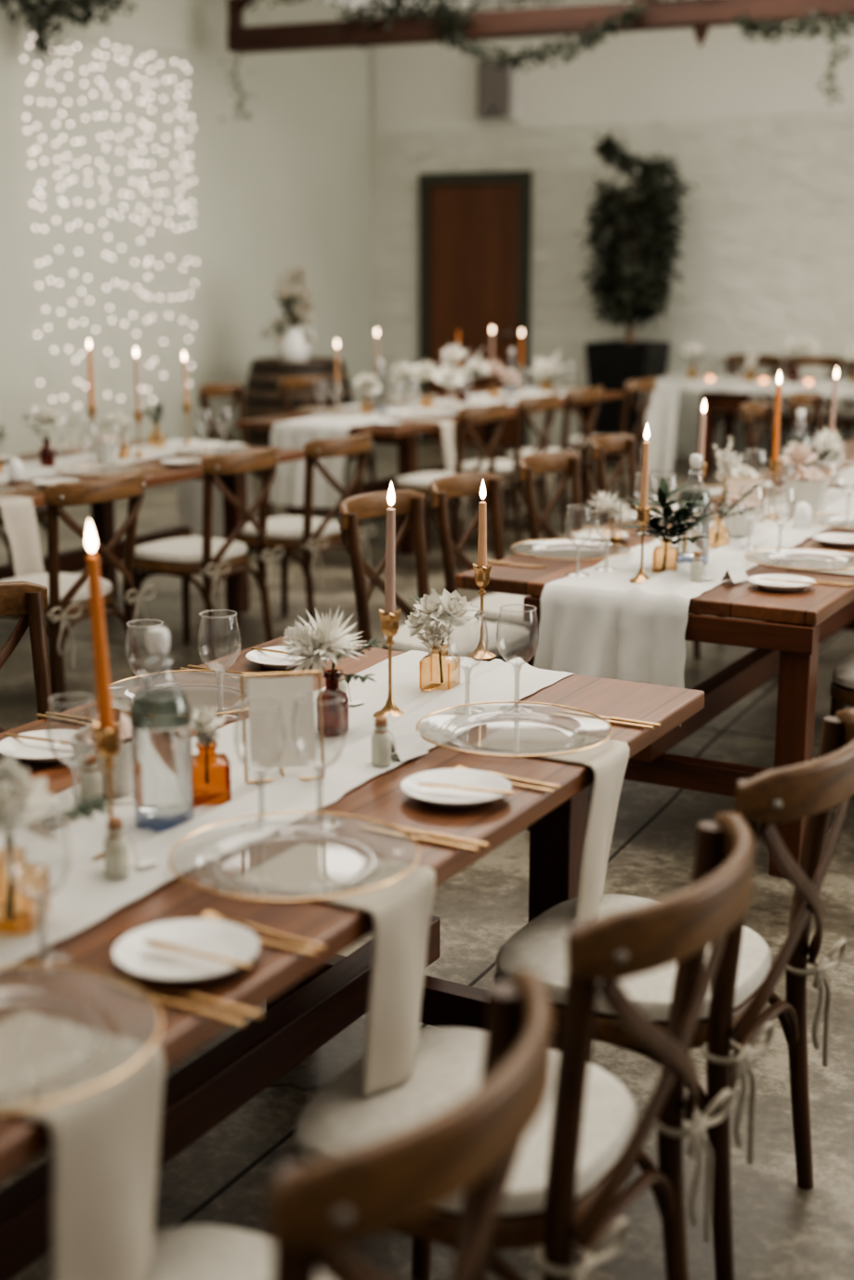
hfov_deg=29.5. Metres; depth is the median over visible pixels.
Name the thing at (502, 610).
bowl
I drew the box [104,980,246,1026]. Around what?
knife
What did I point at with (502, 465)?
seat cushion
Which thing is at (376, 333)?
taper candle
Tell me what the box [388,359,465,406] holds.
posy
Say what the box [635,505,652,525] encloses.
candle cup
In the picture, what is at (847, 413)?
seat cushion
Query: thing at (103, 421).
wine glass
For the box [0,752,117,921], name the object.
flower
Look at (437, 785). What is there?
butter knife
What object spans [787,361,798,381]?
bottle
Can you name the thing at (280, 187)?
wall
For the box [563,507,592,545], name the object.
bowl
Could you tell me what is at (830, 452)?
posy
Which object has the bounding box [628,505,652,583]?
candlestick
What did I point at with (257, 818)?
wine glass
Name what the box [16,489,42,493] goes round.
knife
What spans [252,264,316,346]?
dried flower arrangement
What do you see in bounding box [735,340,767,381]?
posy
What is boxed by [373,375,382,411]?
candlestick
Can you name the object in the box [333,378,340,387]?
candle cup
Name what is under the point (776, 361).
chair
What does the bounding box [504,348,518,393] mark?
glass bottle
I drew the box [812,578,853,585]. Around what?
fork
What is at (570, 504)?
wine glass
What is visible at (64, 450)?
charger plate
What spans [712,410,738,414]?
seat cushion
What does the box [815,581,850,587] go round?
spoon
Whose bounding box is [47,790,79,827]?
place card
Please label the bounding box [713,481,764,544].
posy
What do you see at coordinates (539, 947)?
seat cushion
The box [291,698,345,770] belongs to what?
bowl
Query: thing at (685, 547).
glass bottle
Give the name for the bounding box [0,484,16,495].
charger plate
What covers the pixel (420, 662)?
jar
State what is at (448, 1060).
seat cushion
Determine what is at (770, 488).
bowl
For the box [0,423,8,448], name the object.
posy
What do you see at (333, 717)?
bottle
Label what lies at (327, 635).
posy
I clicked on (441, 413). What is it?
plate
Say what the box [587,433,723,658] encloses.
chair
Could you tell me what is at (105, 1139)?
linen napkin
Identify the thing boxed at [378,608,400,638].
candle cup
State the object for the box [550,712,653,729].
knife
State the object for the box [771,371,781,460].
taper candle
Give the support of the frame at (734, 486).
on the table runner at (603, 624)
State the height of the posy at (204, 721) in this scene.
0.134 m
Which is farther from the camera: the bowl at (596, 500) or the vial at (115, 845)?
the bowl at (596, 500)
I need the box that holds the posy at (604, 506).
[586,489,631,543]
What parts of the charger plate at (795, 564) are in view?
plate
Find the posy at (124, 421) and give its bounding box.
[98,409,132,457]
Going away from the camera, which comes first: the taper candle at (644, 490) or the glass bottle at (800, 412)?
the taper candle at (644, 490)
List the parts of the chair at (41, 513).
leg, seat frame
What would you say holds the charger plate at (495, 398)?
on the table at (404, 435)
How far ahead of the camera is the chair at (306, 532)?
7.32 m
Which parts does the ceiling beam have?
post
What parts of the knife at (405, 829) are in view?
blade, handle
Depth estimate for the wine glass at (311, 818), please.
2.61 m
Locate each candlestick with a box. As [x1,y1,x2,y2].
[87,405,96,450]
[91,720,130,862]
[132,410,146,457]
[182,402,193,444]
[332,378,341,414]
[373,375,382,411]
[373,608,404,717]
[452,366,460,400]
[466,562,496,660]
[486,375,496,396]
[516,362,524,392]
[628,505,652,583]
[693,462,706,504]
[763,457,782,521]
[825,429,836,482]
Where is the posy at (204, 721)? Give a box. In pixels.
[183,705,226,784]
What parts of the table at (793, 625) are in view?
leg, leg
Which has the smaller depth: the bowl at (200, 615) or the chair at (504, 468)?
the bowl at (200, 615)
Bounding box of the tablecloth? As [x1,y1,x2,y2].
[636,374,853,474]
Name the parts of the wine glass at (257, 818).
stem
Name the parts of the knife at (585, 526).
handle, blade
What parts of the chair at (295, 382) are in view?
leg, rail, leg, leg, seat frame, leg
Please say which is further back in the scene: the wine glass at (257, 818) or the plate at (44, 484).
the plate at (44, 484)
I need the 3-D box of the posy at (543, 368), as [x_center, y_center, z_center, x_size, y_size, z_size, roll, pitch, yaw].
[0.918,-1.942,11.820,0.329,0.356,0.232,7,15,28]
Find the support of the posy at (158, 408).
on the table runner at (189, 493)
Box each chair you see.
[0,470,155,712]
[0,505,47,563]
[0,580,53,732]
[129,445,284,661]
[145,969,552,1279]
[197,382,273,517]
[233,431,376,638]
[278,376,375,514]
[292,811,754,1279]
[337,489,529,665]
[394,401,507,572]
[427,471,529,630]
[450,392,558,547]
[493,708,853,1279]
[501,385,602,534]
[515,451,583,549]
[560,376,656,514]
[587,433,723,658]
[709,354,782,466]
[738,401,774,473]
[779,355,842,463]
[785,391,823,449]
[829,653,853,797]
[834,359,853,443]
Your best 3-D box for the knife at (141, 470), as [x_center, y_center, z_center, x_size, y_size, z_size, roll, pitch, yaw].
[-1.234,-0.755,7.226,0.220,0.006,0.016,8,15,31]
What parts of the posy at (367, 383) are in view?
stem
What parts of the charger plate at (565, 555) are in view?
plate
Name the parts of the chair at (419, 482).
leg, seat frame, leg, leg, rail, leg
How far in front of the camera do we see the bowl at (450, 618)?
3.28 m
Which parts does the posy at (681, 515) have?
stem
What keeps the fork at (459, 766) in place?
on the table at (309, 999)
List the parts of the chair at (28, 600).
rail, leg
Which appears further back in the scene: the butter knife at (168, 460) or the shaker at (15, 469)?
the butter knife at (168, 460)
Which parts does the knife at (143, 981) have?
blade, handle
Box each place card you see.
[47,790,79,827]
[391,731,428,761]
[720,565,747,583]
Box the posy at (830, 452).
[778,427,847,468]
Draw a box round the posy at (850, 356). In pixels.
[840,345,853,365]
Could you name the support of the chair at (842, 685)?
on the floor at (782, 1230)
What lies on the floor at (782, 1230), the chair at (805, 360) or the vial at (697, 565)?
the chair at (805, 360)
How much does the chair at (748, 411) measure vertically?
0.918 m
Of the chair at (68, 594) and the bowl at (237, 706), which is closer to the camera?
the bowl at (237, 706)
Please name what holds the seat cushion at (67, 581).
on the chair at (68, 594)
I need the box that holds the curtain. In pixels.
[15,22,196,414]
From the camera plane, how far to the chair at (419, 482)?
8.99 m
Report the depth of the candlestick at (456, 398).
11.12 m
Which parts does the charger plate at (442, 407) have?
plate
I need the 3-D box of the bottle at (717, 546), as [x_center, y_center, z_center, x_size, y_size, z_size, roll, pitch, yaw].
[0.941,-0.349,5.235,0.080,0.094,0.080,7,15,28]
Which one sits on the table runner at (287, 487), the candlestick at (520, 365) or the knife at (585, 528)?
the candlestick at (520, 365)
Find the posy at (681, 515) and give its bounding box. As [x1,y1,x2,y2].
[619,475,718,571]
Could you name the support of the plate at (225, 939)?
on the table at (309, 999)
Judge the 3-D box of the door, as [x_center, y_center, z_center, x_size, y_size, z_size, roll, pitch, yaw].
[0.433,-3.091,15.225,1.150,2.505,0.116,7,15,28]
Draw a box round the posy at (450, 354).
[438,341,491,402]
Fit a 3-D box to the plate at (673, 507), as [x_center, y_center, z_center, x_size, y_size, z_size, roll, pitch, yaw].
[0.970,-0.489,6.033,0.189,0.022,0.189,7,15,28]
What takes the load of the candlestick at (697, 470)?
on the table runner at (603, 624)
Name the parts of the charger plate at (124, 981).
plate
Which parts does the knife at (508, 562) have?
handle, blade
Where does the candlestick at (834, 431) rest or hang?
on the table runner at (846, 476)
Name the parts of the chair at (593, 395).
leg, leg, leg, rail, leg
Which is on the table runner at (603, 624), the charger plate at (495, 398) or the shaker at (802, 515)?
the shaker at (802, 515)
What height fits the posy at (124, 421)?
0.243 m
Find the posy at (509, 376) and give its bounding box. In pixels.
[485,359,521,397]
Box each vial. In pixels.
[79,753,135,807]
[103,816,158,878]
[334,666,365,705]
[371,716,399,766]
[690,550,715,582]
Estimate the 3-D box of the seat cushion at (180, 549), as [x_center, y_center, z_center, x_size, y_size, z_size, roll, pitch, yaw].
[-1.005,-0.391,6.931,0.437,0.046,0.441,7,15,29]
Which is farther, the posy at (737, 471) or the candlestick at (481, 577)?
the posy at (737, 471)
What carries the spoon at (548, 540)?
on the table at (793, 625)
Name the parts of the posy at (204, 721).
stem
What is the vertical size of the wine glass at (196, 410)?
0.204 m
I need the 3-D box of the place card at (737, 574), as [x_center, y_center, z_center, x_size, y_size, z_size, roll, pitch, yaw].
[0.887,-0.190,4.668,0.075,0.038,0.049,-12,18,-43]
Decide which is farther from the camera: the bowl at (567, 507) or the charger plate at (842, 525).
the charger plate at (842, 525)
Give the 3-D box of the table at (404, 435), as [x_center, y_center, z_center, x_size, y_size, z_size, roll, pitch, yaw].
[0.163,-1.190,10.840,1.100,0.760,3.340,7,15,28]
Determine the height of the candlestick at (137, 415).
0.218 m
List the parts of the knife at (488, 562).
handle, blade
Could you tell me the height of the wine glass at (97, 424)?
0.204 m
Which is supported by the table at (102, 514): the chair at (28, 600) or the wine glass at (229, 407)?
the wine glass at (229, 407)
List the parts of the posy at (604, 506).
stem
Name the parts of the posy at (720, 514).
stem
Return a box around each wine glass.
[4,807,70,971]
[46,692,97,812]
[80,423,99,470]
[102,420,121,470]
[124,618,167,720]
[195,409,212,452]
[196,609,240,721]
[214,406,232,451]
[234,698,286,827]
[291,691,345,827]
[446,609,487,714]
[496,603,538,714]
[563,504,592,575]
[592,496,622,572]
[633,472,657,535]
[651,473,677,538]
[737,484,763,548]
[767,484,795,556]
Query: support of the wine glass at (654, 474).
on the table runner at (603, 624)
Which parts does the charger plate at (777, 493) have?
plate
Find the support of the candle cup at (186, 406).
on the candlestick at (186, 406)
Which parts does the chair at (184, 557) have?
leg, leg, seat frame, leg, rail, leg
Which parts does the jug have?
handle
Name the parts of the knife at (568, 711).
blade, handle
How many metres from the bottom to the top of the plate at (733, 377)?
0.022 m
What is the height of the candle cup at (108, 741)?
0.056 m
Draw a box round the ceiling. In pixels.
[323,0,508,13]
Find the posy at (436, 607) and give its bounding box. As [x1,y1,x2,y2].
[404,588,478,683]
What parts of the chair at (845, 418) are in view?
seat frame, leg, rail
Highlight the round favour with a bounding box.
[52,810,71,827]
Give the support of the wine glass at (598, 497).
on the table runner at (603, 624)
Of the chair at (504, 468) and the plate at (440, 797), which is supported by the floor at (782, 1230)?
the chair at (504, 468)
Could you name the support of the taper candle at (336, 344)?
on the candlestick at (336, 381)
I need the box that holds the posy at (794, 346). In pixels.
[779,336,819,361]
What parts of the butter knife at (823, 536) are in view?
blade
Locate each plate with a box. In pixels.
[0,455,18,463]
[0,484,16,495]
[0,729,78,763]
[0,964,162,1115]
[32,478,78,487]
[37,443,93,453]
[53,464,142,477]
[110,669,265,717]
[113,918,259,981]
[121,440,131,446]
[159,457,201,467]
[168,811,419,901]
[174,446,252,457]
[246,645,326,670]
[296,406,356,414]
[338,404,365,410]
[369,420,403,426]
[377,412,440,420]
[388,396,431,403]
[401,768,510,808]
[411,394,438,400]
[415,701,613,757]
[429,411,457,417]
[433,404,482,411]
[491,402,517,406]
[493,395,535,402]
[509,538,630,561]
[543,388,579,393]
[543,393,564,398]
[572,529,628,543]
[608,509,716,526]
[663,375,686,378]
[670,502,713,509]
[686,485,783,500]
[723,375,747,379]
[744,547,853,571]
[746,574,815,591]
[760,481,772,490]
[810,512,853,530]
[811,533,853,547]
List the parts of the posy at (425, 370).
stem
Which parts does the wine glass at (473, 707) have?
stem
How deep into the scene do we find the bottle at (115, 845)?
2.39 m
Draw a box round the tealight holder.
[805,377,813,384]
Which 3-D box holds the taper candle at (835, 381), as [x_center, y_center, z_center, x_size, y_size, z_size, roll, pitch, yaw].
[1.701,-1.001,6.788,0.023,0.285,0.028,-11,17,-39]
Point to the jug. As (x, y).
(295, 348)
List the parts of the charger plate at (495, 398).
plate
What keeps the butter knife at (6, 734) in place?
on the plate at (23, 750)
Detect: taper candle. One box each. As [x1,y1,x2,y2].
[85,520,114,729]
[87,339,93,407]
[133,347,140,412]
[182,352,188,403]
[335,339,339,378]
[375,327,378,377]
[384,482,395,613]
[456,327,459,366]
[477,479,486,567]
[490,325,493,361]
[519,328,522,363]
[639,422,649,509]
[697,399,705,464]
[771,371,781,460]
[828,366,837,431]
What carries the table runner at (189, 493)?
on the table at (102, 514)
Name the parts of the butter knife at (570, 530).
handle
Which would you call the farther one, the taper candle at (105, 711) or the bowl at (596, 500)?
the bowl at (596, 500)
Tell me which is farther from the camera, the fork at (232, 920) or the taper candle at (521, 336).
the taper candle at (521, 336)
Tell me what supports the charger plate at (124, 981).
on the table at (309, 999)
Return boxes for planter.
[584,339,670,463]
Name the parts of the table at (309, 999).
leg, leg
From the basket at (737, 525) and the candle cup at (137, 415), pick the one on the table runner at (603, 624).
the basket at (737, 525)
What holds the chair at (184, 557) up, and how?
on the floor at (782, 1230)
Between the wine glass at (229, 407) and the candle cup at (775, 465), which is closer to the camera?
the candle cup at (775, 465)
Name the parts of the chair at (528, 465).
leg, rail, leg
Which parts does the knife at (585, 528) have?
handle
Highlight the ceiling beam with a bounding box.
[226,0,853,53]
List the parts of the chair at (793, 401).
leg, rail, leg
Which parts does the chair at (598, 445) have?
leg, rail, leg, leg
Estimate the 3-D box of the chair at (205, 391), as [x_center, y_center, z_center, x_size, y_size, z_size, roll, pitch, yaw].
[-1.147,-1.175,10.431,0.611,0.918,0.555,6,14,26]
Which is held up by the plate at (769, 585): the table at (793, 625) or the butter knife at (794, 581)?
the butter knife at (794, 581)
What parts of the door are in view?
handle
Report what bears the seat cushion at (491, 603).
on the chair at (441, 489)
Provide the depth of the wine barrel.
12.92 m
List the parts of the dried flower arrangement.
stem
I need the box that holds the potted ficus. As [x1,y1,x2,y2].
[574,130,698,463]
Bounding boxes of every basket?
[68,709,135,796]
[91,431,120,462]
[721,495,762,536]
[783,463,835,516]
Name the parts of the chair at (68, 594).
leg, leg, seat frame, rail, leg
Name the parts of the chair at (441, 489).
leg, rail, leg, seat frame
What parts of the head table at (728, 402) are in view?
leg, leg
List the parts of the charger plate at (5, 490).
plate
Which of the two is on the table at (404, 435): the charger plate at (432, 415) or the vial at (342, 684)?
the charger plate at (432, 415)
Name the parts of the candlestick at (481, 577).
stem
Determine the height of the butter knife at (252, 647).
0.005 m
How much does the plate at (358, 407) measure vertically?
0.022 m
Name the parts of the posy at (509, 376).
stem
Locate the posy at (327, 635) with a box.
[278,606,381,684]
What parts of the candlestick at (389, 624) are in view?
stem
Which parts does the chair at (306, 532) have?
leg, leg, seat frame, leg, rail, leg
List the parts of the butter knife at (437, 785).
blade, handle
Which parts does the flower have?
stem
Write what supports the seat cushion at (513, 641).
on the chair at (513, 641)
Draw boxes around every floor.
[0,441,853,1279]
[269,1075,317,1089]
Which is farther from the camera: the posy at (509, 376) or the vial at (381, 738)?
the posy at (509, 376)
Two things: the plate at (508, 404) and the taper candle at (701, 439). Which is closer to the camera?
the taper candle at (701, 439)
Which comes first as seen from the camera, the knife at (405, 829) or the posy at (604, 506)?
the knife at (405, 829)
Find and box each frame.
[240,670,325,783]
[721,477,765,522]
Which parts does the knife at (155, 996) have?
blade, handle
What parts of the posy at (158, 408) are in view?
stem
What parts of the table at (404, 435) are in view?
leg, leg, leg, leg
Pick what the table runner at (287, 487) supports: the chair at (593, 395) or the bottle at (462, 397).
the bottle at (462, 397)
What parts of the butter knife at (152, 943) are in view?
blade, handle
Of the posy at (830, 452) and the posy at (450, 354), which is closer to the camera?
the posy at (830, 452)
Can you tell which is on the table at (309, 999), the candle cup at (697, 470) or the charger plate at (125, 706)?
the charger plate at (125, 706)
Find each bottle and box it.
[39,437,54,467]
[79,760,103,807]
[103,825,129,878]
[130,626,194,825]
[316,669,348,735]
[339,673,346,692]
[371,723,391,766]
[372,359,388,411]
[457,380,468,401]
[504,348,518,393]
[676,454,710,562]
[690,556,703,582]
[709,516,730,548]
[784,408,810,475]
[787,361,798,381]
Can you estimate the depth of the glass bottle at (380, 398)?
10.11 m
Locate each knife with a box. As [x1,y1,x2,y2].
[4,732,70,744]
[15,490,42,494]
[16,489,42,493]
[36,713,91,725]
[41,480,70,483]
[45,711,94,721]
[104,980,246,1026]
[118,974,262,1018]
[141,470,169,472]
[142,940,251,968]
[168,459,198,462]
[250,646,291,653]
[356,825,478,851]
[366,821,489,847]
[417,783,513,795]
[476,560,542,567]
[486,559,547,566]
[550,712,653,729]
[558,709,660,727]
[570,530,619,535]
[580,526,636,533]
[585,525,636,531]
[758,578,818,584]
[821,554,853,559]
[822,535,853,539]
[824,554,853,557]
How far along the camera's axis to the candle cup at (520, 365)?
11.70 m
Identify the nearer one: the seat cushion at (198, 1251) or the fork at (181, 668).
the seat cushion at (198, 1251)
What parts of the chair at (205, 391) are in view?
leg, rail, leg, leg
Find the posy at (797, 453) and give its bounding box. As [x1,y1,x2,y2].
[780,442,840,481]
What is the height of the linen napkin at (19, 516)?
0.354 m
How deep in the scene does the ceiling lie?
14.62 m
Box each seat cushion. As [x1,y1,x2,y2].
[0,572,112,605]
[134,536,247,562]
[145,1224,327,1279]
[240,515,340,538]
[294,1026,636,1214]
[383,620,529,660]
[395,471,454,487]
[461,458,512,473]
[470,592,529,626]
[496,893,770,1020]
[505,447,578,459]
[566,434,598,446]
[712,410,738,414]
[780,406,829,416]
[832,653,853,689]
[835,409,853,418]
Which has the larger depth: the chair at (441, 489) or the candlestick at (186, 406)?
the candlestick at (186, 406)
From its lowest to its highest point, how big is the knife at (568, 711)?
0.006 m
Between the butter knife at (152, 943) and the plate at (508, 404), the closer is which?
the butter knife at (152, 943)
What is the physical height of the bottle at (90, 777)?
0.074 m
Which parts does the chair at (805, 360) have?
leg, seat frame, rail, leg, leg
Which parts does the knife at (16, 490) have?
handle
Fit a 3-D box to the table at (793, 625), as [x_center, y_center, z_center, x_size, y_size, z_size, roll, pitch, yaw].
[1.147,0.000,5.656,1.085,0.760,2.500,7,15,28]
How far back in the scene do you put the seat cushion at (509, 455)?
10.41 m
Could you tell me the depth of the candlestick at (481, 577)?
3.74 m
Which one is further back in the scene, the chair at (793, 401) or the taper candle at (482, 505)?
the chair at (793, 401)
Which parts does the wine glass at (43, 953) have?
stem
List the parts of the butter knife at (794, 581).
blade, handle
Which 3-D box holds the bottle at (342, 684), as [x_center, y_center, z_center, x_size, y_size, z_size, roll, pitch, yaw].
[-0.182,0.105,3.303,0.036,0.074,0.036,-6,14,-25]
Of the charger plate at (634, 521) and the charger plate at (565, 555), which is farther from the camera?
the charger plate at (634, 521)
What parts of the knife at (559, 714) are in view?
blade, handle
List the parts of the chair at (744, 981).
seat frame, leg, rail, leg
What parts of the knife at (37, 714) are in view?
handle, blade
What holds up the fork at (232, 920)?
on the table at (309, 999)
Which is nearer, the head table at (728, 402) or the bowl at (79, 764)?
the bowl at (79, 764)
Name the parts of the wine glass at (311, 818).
stem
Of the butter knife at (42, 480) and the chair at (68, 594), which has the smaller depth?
the chair at (68, 594)
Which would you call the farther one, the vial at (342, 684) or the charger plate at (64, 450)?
the charger plate at (64, 450)
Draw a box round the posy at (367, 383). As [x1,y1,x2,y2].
[352,372,381,414]
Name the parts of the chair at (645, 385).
leg, seat frame, leg, rail, leg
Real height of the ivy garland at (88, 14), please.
0.601 m
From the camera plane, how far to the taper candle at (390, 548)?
3.19 m
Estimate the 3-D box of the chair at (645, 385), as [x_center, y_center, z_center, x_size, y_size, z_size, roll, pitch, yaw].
[1.276,-1.364,11.252,0.611,0.918,0.555,7,14,26]
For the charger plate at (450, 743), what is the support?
on the table at (309, 999)
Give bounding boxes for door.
[418,169,532,447]
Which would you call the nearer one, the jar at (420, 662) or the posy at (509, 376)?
the jar at (420, 662)
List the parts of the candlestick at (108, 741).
stem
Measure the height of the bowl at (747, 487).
0.113 m
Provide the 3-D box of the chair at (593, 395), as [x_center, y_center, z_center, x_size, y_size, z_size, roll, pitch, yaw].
[0.820,-1.177,10.437,0.611,0.918,0.555,7,15,28]
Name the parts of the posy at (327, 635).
stem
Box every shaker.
[7,458,23,481]
[792,501,811,528]
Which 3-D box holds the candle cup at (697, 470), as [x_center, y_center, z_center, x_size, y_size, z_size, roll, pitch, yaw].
[0.954,-0.592,5.666,0.051,0.056,0.044,7,15,28]
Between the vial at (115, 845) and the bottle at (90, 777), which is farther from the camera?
the bottle at (90, 777)
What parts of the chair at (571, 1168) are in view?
leg, seat frame, leg, rail, leg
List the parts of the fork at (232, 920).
handle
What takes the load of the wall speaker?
attached to the wall at (766, 243)
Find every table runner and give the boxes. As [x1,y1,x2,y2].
[0,438,254,535]
[0,650,572,970]
[269,387,571,509]
[533,487,853,726]
[830,465,853,484]
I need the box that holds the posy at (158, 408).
[131,400,165,443]
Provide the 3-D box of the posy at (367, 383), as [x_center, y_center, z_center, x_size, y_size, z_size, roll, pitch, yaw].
[-0.368,-1.513,9.960,0.182,0.256,0.138,7,15,28]
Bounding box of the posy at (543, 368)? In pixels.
[530,349,571,389]
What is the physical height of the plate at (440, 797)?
0.022 m
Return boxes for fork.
[180,666,255,680]
[200,910,326,950]
[454,765,561,788]
[542,540,600,546]
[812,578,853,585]
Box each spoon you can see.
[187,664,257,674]
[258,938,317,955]
[509,782,554,792]
[548,539,603,544]
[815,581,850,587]
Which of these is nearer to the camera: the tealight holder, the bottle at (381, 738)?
the bottle at (381, 738)
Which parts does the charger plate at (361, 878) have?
plate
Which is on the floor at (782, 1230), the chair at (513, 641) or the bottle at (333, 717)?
the chair at (513, 641)
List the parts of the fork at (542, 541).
handle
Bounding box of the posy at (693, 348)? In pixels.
[676,340,707,378]
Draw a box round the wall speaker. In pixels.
[474,56,519,123]
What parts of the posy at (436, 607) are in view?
stem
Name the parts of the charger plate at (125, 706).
plate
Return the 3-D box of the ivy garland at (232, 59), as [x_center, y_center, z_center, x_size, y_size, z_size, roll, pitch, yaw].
[-1.480,-4.346,12.768,0.300,0.514,0.243,-8,15,-30]
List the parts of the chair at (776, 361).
leg, leg, seat frame, rail, leg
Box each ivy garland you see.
[0,0,136,47]
[27,10,58,65]
[209,0,568,20]
[219,53,257,121]
[328,0,482,48]
[434,0,648,73]
[728,6,853,46]
[816,24,850,104]
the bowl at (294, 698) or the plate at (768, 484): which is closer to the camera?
the bowl at (294, 698)
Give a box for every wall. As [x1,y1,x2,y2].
[0,0,371,455]
[368,0,853,461]
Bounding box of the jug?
[276,326,314,361]
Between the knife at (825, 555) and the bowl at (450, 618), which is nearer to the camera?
the bowl at (450, 618)
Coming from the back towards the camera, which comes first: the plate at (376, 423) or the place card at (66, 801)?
the plate at (376, 423)
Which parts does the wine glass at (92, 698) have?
stem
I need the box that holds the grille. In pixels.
[477,58,509,117]
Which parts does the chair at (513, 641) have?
leg, rail, leg, seat frame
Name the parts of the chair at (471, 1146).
leg, rail, leg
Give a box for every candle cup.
[87,405,96,417]
[91,720,123,759]
[132,410,143,422]
[182,402,191,413]
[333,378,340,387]
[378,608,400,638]
[471,562,492,587]
[518,362,523,369]
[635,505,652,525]
[693,462,706,478]
[768,457,782,474]
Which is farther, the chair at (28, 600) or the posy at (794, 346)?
the posy at (794, 346)
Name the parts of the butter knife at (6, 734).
handle, blade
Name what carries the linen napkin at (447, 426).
on the table at (404, 435)
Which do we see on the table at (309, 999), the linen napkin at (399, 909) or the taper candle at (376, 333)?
the linen napkin at (399, 909)
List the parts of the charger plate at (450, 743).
plate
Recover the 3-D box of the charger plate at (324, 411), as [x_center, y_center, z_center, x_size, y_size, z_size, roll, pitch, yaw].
[-0.622,-1.426,10.084,0.377,0.020,0.377,0,13,-2]
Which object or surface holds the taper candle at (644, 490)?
on the candlestick at (643, 517)
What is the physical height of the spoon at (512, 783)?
0.008 m
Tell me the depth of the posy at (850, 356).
12.53 m
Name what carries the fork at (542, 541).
on the table at (793, 625)
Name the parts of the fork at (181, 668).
handle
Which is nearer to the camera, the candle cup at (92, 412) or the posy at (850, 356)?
the candle cup at (92, 412)
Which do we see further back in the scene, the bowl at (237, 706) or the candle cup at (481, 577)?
the candle cup at (481, 577)
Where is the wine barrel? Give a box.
[244,356,352,474]
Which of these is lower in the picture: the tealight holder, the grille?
the tealight holder
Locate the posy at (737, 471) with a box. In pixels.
[711,434,761,495]
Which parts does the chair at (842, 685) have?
leg, seat frame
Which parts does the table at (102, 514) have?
leg, leg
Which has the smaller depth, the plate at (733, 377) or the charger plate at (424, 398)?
the charger plate at (424, 398)
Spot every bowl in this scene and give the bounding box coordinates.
[4,811,70,900]
[46,700,97,767]
[124,625,167,679]
[196,614,240,672]
[234,705,286,773]
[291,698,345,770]
[446,617,487,668]
[496,610,538,666]
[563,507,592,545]
[592,499,622,538]
[737,486,763,521]
[767,487,795,524]
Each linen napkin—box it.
[0,495,44,576]
[0,1009,164,1279]
[232,842,435,1097]
[393,418,455,472]
[470,724,628,922]
[782,562,853,575]
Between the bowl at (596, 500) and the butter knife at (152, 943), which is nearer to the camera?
the butter knife at (152, 943)
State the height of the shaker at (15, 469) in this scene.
0.092 m
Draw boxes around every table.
[0,438,305,613]
[0,636,704,1279]
[235,386,623,554]
[455,483,853,877]
[669,380,831,477]
[754,439,853,488]
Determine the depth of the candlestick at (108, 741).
2.42 m
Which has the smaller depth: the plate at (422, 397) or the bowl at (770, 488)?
the bowl at (770, 488)
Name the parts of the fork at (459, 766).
handle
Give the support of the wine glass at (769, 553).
on the table at (793, 625)
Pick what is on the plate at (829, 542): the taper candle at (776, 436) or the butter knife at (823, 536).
the butter knife at (823, 536)
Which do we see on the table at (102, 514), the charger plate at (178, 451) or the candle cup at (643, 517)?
the charger plate at (178, 451)
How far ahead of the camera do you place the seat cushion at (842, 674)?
4.76 m
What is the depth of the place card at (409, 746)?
2.99 m
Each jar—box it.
[0,849,51,927]
[192,742,231,807]
[418,646,459,686]
[652,538,678,572]
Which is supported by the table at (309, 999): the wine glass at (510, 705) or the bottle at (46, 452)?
the wine glass at (510, 705)
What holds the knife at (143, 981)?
on the table at (309, 999)
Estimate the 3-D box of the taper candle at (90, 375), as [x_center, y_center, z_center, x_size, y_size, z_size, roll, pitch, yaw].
[-1.648,-1.299,7.939,0.023,0.350,0.023,7,15,28]
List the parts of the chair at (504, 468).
leg, leg, seat frame, leg, rail, leg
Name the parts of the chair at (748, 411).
leg, rail, leg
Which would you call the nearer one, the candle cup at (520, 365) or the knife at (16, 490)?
the knife at (16, 490)
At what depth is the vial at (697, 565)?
4.63 m
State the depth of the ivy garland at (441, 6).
12.04 m
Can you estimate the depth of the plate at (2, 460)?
7.61 m
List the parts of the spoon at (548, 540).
handle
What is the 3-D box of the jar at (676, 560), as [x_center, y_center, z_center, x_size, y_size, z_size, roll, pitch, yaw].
[0.708,-0.251,4.809,0.074,0.094,0.074,3,13,14]
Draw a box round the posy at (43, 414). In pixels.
[22,404,64,438]
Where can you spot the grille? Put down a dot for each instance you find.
(493, 84)
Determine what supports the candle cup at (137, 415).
on the candlestick at (137, 415)
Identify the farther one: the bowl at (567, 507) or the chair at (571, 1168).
the bowl at (567, 507)
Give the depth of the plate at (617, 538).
5.42 m
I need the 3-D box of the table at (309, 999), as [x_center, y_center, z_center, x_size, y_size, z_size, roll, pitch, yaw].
[-0.486,0.661,2.774,1.095,0.760,2.485,7,15,28]
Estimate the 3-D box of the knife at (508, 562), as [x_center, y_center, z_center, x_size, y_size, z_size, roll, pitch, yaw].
[0.268,-0.235,4.962,0.220,0.006,0.016,7,15,29]
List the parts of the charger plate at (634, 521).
plate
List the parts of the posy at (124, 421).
stem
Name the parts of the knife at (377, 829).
blade, handle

